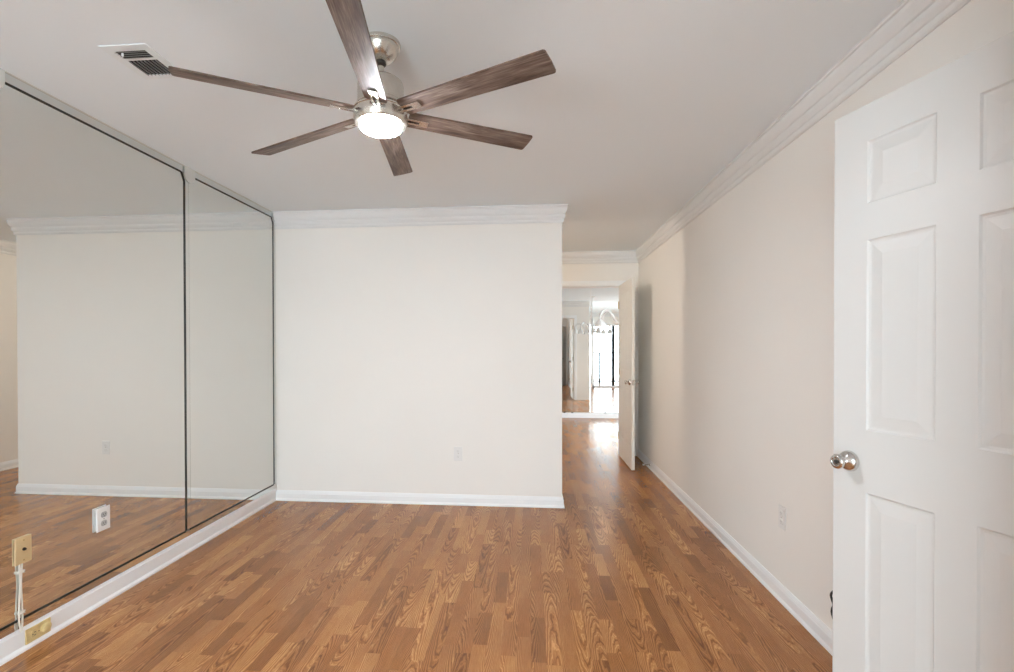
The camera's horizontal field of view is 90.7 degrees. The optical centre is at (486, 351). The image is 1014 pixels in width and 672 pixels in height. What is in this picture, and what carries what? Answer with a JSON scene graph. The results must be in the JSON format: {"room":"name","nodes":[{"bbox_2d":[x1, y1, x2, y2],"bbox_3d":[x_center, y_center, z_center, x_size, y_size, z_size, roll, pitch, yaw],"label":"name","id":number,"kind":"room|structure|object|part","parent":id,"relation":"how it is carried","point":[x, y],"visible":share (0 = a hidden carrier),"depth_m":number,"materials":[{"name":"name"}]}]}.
{"room":"empty bedroom","nodes":[
{"label":"empty bedroom","id":0,"kind":"room"},
{"bbox_2d":[183,173,276,530],"bbox_3d":[-2.162,0.068,1.161,0.148,2.440,7.130,0,0,5],"label":"wall","id":1,"kind":"structure","parent":0,"point":[183,173],"depth_m":4.29,"materials":[{"name":"paint"}]},
{"bbox_2d":[25,617,51,644],"bbox_3d":[-1.964,1.225,2.198,0.020,0.064,0.112,0,0,5],"label":"baseboard outlet","id":2,"kind":"object","parent":1,"relation":"attached to","point":[38,630],"visible":1,"depth_m":2.19,"materials":[{"name":"plastic"}]},
{"bbox_2d":[31,629,37,637],"bbox_3d":[-1.969,1.225,2.176,0.004,0.035,0.027,0,0,5],"label":"receptacle","id":3,"kind":"object","parent":2,"relation":"attached to","point":[34,632],"depth_m":2.18,"materials":[{"name":"beige"}]},
{"bbox_2d":[0,68,190,638],"bbox_3d":[-1.941,0.003,2.593,0.011,2.334,1.172,0,0,5],"label":"wall mirror","id":4,"kind":"object","parent":1,"relation":"attached to","point":[95,338],"visible":1,"depth_m":2.43,"materials":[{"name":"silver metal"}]},
{"bbox_2d":[0,69,4,88],"bbox_3d":[-1.987,-1.109,2.007,0.004,0.094,0.104,0,0,5],"label":"mirror clip","id":5,"kind":"object","parent":4,"relation":"attached to","point":[2,73],"visible":1,"depth_m":2.05,"materials":[{"name":"white plastic"}]},
{"bbox_2d":[14,534,31,565],"bbox_3d":[-1.970,0.843,2.129,0.017,0.114,0.070,0,0,5],"label":"cable plate","id":6,"kind":"object","parent":4,"relation":"attached to","point":[22,546],"visible":1,"depth_m":2.12,"materials":[{"name":"brown plastic"}]},
{"bbox_2d":[18,565,21,631],"bbox_3d":[-1.973,1.041,2.112,0.009,0.288,0.013,0,0,5],"label":"cable","id":7,"kind":"object","parent":6,"relation":"attached to","point":[19,568],"visible":1,"depth_m":2.11,"materials":[{"name":"beige plastic"}]},
{"bbox_2d":[21,563,23,630],"bbox_3d":[-1.972,1.041,2.122,0.009,0.288,0.011,0,0,5],"label":"cable","id":8,"kind":"object","parent":6,"relation":"attached to","point":[22,617],"visible":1,"depth_m":2.12,"materials":[{"name":"beige plastic"}]},
{"bbox_2d":[95,505,109,532],"bbox_3d":[-1.935,0.840,2.522,0.017,0.118,0.078,0,0,5],"label":"wall outlet","id":9,"kind":"object","parent":4,"relation":"attached to","point":[102,514],"visible":1,"depth_m":2.51,"materials":[{"name":"white plastic"}]},
{"bbox_2d":[101,511,106,517],"bbox_3d":[-1.929,0.819,2.521,0.004,0.027,0.035,0,0,5],"label":"receptacle","id":10,"kind":"object","parent":9,"relation":"attached to","point":[103,513],"depth_m":2.52,"materials":[{"name":"grey plastic"}]},
{"bbox_2d":[0,488,275,665],"bbox_3d":[-2.091,1.237,0.938,0.026,0.105,6.678,0,0,5],"label":"baseboard","id":11,"kind":"structure","parent":1,"relation":"attached to","point":[12,645],"depth_m":2.66,"materials":[{"name":"white paint"}]},
{"bbox_2d":[189,168,276,534],"bbox_3d":[-1.841,-0.006,3.713,0.011,2.334,1.081,0,0,5],"label":"wall mirror","id":12,"kind":"object","parent":1,"relation":"attached to","point":[232,279],"visible":0.99,"depth_m":3.58,"materials":[{"name":"silver metal"}]},
{"bbox_2d":[184,166,194,183],"bbox_3d":[-1.883,-1.118,3.176,0.004,0.094,0.100,0,0,5],"label":"mirror clip","id":13,"kind":"object","parent":12,"relation":"attached to","point":[189,173],"visible":1,"depth_m":3.17,"materials":[{"name":"white plastic"}]},
{"bbox_2d":[0,418,832,671],"bbox_3d":[1.865,1.315,3.244,8.060,0.100,12.370,0,0,5],"label":"floor","id":14,"kind":"structure","parent":0,"point":[624,576],"depth_m":2.58,"materials":[{"name":"brown wood"}]},
{"bbox_2d":[275,223,561,496],"bbox_3d":[-0.571,0.039,4.372,2.410,2.440,0.452,0,0,5],"label":"wall","id":15,"kind":"structure","parent":0,"point":[398,348],"depth_m":4.14,"materials":[{"name":"paint"}]},
{"bbox_2d":[273,204,567,228],"bbox_3d":[-0.549,-1.113,4.361,2.457,0.137,0.546,0,0,5],"label":"trim","id":16,"kind":"structure","parent":15,"relation":"attached to","point":[544,213],"depth_m":4.10,"materials":[{"name":"white paint"}]},
{"bbox_2d":[276,490,564,507],"bbox_3d":[-0.559,1.216,4.381,2.428,0.086,0.490,0,0,5],"label":"baseboard","id":17,"kind":"structure","parent":15,"relation":"attached to","point":[281,495],"depth_m":4.14,"materials":[{"name":"white paint"}]},
{"bbox_2d":[454,447,462,460],"bbox_3d":[-0.234,0.838,4.117,0.072,0.116,0.009,0,0,5],"label":"wall outlet","id":18,"kind":"object","parent":15,"relation":"attached to","point":[458,454],"visible":1,"depth_m":4.12,"materials":[{"name":"white plastic"}]},
{"bbox_2d":[0,0,903,251],"bbox_3d":[1.861,-1.235,3.223,8.060,0.120,12.370,0,0,5],"label":"ceiling","id":19,"kind":"structure","parent":0,"point":[645,102],"depth_m":2.18,"materials":[{"name":"white paint"}]},
{"bbox_2d":[98,43,180,79],"bbox_3d":[-1.365,-1.152,2.001,0.192,0.016,0.233,0,0,5],"label":"ceiling vent","id":20,"kind":"object","parent":19,"relation":"in","point":[143,60],"visible":0.95,"depth_m":1.98,"materials":[{"name":"white metal"}]},
{"bbox_2d":[168,0,555,175],"bbox_3d":[-0.418,-0.996,1.862,1.319,0.328,1.334,0,0,5],"label":"ceiling fan","id":21,"kind":"object","parent":19,"relation":"hanging from","point":[381,109],"visible":1,"depth_m":1.78,"materials":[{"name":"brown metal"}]},
{"bbox_3d":[-0.750,-0.894,1.712,0.572,0.007,0.098,0,14,-26],"label":"blade","id":22,"kind":"part","parent":21,"relation":"part of","materials":[{"name":"brown wood"}]},
{"bbox_3d":[-0.758,-0.897,2.102,0.632,0.007,0.098,0,14,31],"label":"blade","id":23,"kind":"part","parent":21,"relation":"part of","materials":[{"name":"brown wood"}]},
{"bbox_3d":[-0.376,-0.893,1.485,0.098,0.007,0.587,13,0,-3],"label":"blade","id":24,"kind":"part","parent":21,"relation":"part of","materials":[{"name":"brown wood"}]},
{"bbox_3d":[-0.412,-0.899,2.259,0.098,0.007,0.542,-13,1,-2],"label":"blade","id":25,"kind":"part","parent":21,"relation":"part of","materials":[{"name":"brown wood"}]},
{"bbox_3d":[-0.063,-0.898,2.040,0.532,0.007,0.098,0,-13,-25],"label":"blade","id":26,"kind":"part","parent":21,"relation":"part of","materials":[{"name":"brown wood"}]},
{"bbox_3d":[-0.054,-0.895,1.683,0.587,0.007,0.098,0,-12,30],"label":"blade","id":27,"kind":"part","parent":21,"relation":"part of","materials":[{"name":"brown wood"}]},
{"bbox_2d":[595,309,618,327],"bbox_3d":[2.012,-0.753,7.295,0.872,0.909,0.885,0,0,5],"label":"chandelier","id":28,"kind":"object","parent":19,"relation":"hanging from","point":[600,323],"visible":0.28,"depth_m":7.24,"materials":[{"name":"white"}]},
{"bbox_3d":[1.637,-0.425,7.216,0.136,0.115,0.134,0,0,5],"label":"lamp shade","id":29,"kind":"part","parent":28,"relation":"part of","materials":[{"name":"white ceramic"}]},
{"bbox_3d":[1.811,-0.508,7.254,0.373,0.221,0.138,0,0,5],"label":"arm","id":30,"kind":"part","parent":28,"relation":"part of","materials":[{"name":"white ceramic"}]},
{"bbox_2d":[562,263,638,455],"bbox_3d":[0.175,0.023,6.169,3.297,2.440,0.120,0,0,5],"label":"wall","id":31,"kind":"structure","parent":0,"point":[607,271],"depth_m":5.98,"materials":[{"name":"paint"}]},
{"bbox_2d":[562,280,625,453],"bbox_3d":[1.216,0.195,6.078,0.908,2.095,0.152,0,0,5],"label":"trim","id":32,"kind":"structure","parent":31,"relation":"attached to","point":[565,284],"depth_m":6.00,"materials":[{"name":"white paint"}]},
{"bbox_2d":[618,277,639,469],"bbox_3d":[1.565,0.225,5.597,0.148,2.018,0.756,0,0,5],"label":"door","id":33,"kind":"structure","parent":31,"relation":"in","point":[626,303],"depth_m":5.45,"materials":[{"name":"white paint"}]},
{"bbox_2d":[638,0,1013,630],"bbox_3d":[1.508,0.058,1.684,0.153,2.440,8.820,0,0,5],"label":"wall","id":34,"kind":"structure","parent":0,"point":[736,319],"depth_m":2.75,"materials":[{"name":"paint"}]},
{"bbox_2d":[637,449,832,655],"bbox_3d":[1.579,1.220,3.444,0.019,0.086,5.080,0,0,5],"label":"baseboard","id":35,"kind":"structure","parent":34,"relation":"attached to","point":[810,621],"depth_m":2.80,"materials":[{"name":"white paint"}]},
{"bbox_2d":[562,0,970,263],"bbox_3d":[-0.157,-1.092,1.762,3.177,0.137,8.700,0,0,5],"label":"trim","id":36,"kind":"structure","parent":34,"relation":"attached to","point":[911,21],"depth_m":2.19,"materials":[{"name":"white paint"}]},
{"bbox_2d":[778,504,785,530],"bbox_3d":[1.504,0.843,2.547,0.009,0.116,0.072,0,0,5],"label":"wall outlet","id":37,"kind":"object","parent":34,"relation":"attached to","point":[781,510],"visible":1,"depth_m":2.54,"materials":[{"name":"white plastic"}]},
{"bbox_2d":[830,590,832,618],"bbox_3d":[1.452,1.069,2.024,0.016,0.196,0.192,0,0,1],"label":"cable","id":38,"kind":"object","parent":34,"relation":"attached to","point":[831,592],"visible":0.35,"depth_m":2.10,"materials":[{"name":"black plastic"}]},
{"bbox_3d":[2.577,-0.006,9.239,7.540,2.440,0.120,0,0,5],"label":"wall","id":39,"kind":"structure","parent":0,"visible":0},
{"bbox_2d":[562,288,590,412],"bbox_3d":[1.325,-0.035,9.282,1.197,2.338,0.013,0,0,5],"label":"mirror","id":40,"kind":"object","parent":39,"relation":"attached to","point":[576,302],"visible":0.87,"depth_m":9.25,"materials":[{"name":"silver metal"}]},
{"bbox_2d":[562,413,617,417],"bbox_3d":[1.526,1.173,9.259,3.800,0.085,0.045,0,0,5],"label":"trim","id":41,"kind":"structure","parent":39,"relation":"attached to","point":[564,415],"depth_m":9.20,"materials":[{"name":"white paint"}]},
{"bbox_2d":[591,288,618,412],"bbox_3d":[2.520,-0.036,9.176,1.197,2.338,0.013,0,0,5],"label":"mirror","id":42,"kind":"object","parent":39,"relation":"attached to","point":[604,341],"visible":0.49,"depth_m":9.21,"materials":[{"name":"silver metal"}]},
{"bbox_3d":[1.182,0.066,0.839,0.347,2.440,0.120,0,0,5],"label":"wall","id":43,"kind":"structure","parent":0,"visible":0},
{"bbox_2d":[830,31,1013,671],"bbox_3d":[1.222,0.261,1.283,0.149,2.018,0.718,0,0,-12],"label":"door","id":44,"kind":"structure","parent":43,"relation":"in","point":[922,459],"depth_m":1.35,"materials":[{"name":"white paint"}]},
{"bbox_3d":[1.116,0.342,1.566,0.056,0.065,0.065,0,0,-12],"label":"knob","id":45,"kind":"part","parent":44,"relation":"part of","materials":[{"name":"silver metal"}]}
]}

